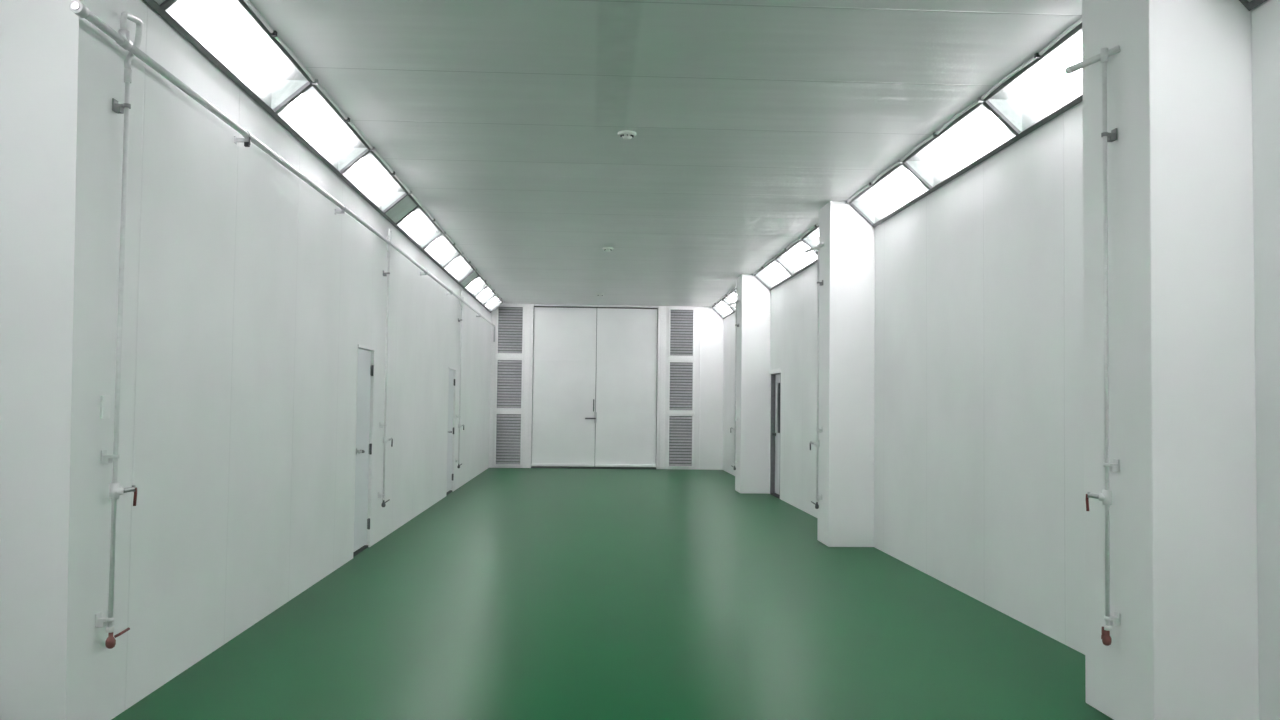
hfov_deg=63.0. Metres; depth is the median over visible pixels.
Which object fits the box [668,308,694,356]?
air vent
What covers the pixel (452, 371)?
door
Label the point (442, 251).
light fixture
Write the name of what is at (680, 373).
air vent
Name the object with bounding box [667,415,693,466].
air vent
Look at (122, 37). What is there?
pipe
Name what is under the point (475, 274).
blank panel
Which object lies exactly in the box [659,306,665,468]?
trim
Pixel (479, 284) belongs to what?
light fixture
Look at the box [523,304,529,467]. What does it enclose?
trim
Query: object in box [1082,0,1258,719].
pillar
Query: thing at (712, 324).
wall
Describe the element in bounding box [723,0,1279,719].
wall
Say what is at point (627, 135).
ceiling detector
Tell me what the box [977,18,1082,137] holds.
light fixture
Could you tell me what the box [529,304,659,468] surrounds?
door
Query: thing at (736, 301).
pipe
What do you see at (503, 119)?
ceiling
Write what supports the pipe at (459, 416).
attached to the wall at (249, 304)
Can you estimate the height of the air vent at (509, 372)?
1.125 m
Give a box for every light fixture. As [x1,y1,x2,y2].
[158,0,317,115]
[272,84,374,175]
[339,151,411,214]
[395,206,445,250]
[422,234,462,268]
[442,254,476,283]
[464,275,490,297]
[474,287,497,305]
[483,295,504,312]
[710,300,734,318]
[720,290,736,311]
[752,259,791,290]
[772,239,816,276]
[798,223,818,253]
[845,162,931,226]
[898,101,1020,191]
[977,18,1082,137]
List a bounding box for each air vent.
[494,413,522,465]
[495,359,523,409]
[496,306,523,354]
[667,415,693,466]
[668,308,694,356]
[668,361,693,410]
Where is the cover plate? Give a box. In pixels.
[100,395,110,418]
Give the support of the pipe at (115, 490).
attached to the wall at (249, 304)
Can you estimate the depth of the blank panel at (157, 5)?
5.17 m
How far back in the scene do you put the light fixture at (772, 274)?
16.82 m
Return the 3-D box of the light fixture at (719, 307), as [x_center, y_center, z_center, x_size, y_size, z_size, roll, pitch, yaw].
[1.781,-1.099,22.666,0.332,0.285,1.816,1,-2,-3]
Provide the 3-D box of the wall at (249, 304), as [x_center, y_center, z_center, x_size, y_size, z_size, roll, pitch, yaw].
[-3.253,0.182,13.802,0.773,3.666,18.933,1,-2,-3]
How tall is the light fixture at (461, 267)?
0.262 m
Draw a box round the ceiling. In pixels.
[249,0,1081,306]
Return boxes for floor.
[112,468,1112,719]
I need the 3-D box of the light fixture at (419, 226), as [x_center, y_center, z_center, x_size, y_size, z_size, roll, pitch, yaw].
[-2.624,-1.571,12.536,0.321,0.262,1.896,1,-2,-3]
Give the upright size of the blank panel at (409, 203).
0.263 m
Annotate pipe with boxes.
[69,0,494,341]
[95,11,142,648]
[378,228,392,506]
[455,291,463,467]
[728,300,739,469]
[804,243,823,508]
[1065,45,1120,645]
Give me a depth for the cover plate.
4.71 m
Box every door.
[353,344,375,556]
[446,367,455,494]
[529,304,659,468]
[769,368,780,498]
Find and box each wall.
[0,0,491,719]
[492,303,723,469]
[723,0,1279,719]
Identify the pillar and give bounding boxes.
[735,274,770,493]
[817,201,874,546]
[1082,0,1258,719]
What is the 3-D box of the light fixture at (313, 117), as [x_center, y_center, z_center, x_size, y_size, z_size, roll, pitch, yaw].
[-2.403,-1.748,8.057,0.321,0.262,1.893,1,-2,-3]
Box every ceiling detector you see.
[603,247,612,251]
[618,130,635,139]
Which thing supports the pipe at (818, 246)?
attached to the pillar at (845, 518)
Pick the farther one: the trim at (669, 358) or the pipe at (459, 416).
the trim at (669, 358)
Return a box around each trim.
[489,314,494,467]
[494,354,523,412]
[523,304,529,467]
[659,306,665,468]
[667,357,694,414]
[698,307,700,469]
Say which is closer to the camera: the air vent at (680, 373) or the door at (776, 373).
the door at (776, 373)
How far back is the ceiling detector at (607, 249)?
14.70 m
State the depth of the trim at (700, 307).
23.49 m
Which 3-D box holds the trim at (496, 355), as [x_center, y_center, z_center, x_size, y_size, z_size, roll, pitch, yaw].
[-2.913,0.527,23.272,0.645,1.291,0.036,1,-2,-3]
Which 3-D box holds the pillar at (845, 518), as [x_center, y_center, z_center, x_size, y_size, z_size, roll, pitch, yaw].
[2.233,0.149,11.329,0.487,3.666,0.535,1,-2,-3]
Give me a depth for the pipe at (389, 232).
10.97 m
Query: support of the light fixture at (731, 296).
attached to the wall at (979, 490)
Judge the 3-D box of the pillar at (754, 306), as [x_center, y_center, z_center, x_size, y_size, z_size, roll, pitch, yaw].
[1.917,0.403,17.748,0.487,3.666,0.632,1,-2,-3]
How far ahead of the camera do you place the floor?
6.94 m
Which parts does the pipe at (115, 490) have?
valve lever, valve lever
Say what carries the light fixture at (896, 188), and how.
attached to the wall at (979, 490)
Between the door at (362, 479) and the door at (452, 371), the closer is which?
the door at (362, 479)
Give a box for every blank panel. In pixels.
[144,0,172,12]
[382,194,421,226]
[459,271,480,288]
[1239,0,1266,10]
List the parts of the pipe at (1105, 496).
valve lever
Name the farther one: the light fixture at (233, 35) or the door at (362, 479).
the door at (362, 479)
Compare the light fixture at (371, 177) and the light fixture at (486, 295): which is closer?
the light fixture at (371, 177)
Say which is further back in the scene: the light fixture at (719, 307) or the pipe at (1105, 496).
the light fixture at (719, 307)
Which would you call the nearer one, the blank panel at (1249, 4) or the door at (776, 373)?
the blank panel at (1249, 4)
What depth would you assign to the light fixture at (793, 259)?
14.88 m
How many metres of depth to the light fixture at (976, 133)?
8.32 m
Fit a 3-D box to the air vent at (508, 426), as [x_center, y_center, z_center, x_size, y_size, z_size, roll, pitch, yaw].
[-2.928,1.764,23.227,0.609,1.170,0.037,1,-2,-3]
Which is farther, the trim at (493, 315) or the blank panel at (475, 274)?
the trim at (493, 315)
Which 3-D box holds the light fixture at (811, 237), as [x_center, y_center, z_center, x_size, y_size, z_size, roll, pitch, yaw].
[2.275,-1.496,12.641,0.332,0.285,1.949,1,-2,-3]
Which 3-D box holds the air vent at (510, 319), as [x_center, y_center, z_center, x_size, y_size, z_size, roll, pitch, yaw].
[-2.898,-0.669,23.324,0.609,1.090,0.035,1,-2,-3]
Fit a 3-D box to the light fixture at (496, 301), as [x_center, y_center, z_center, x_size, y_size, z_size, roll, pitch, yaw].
[-3.097,-1.191,22.134,0.321,0.262,1.690,1,-2,-3]
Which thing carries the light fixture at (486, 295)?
attached to the wall at (249, 304)

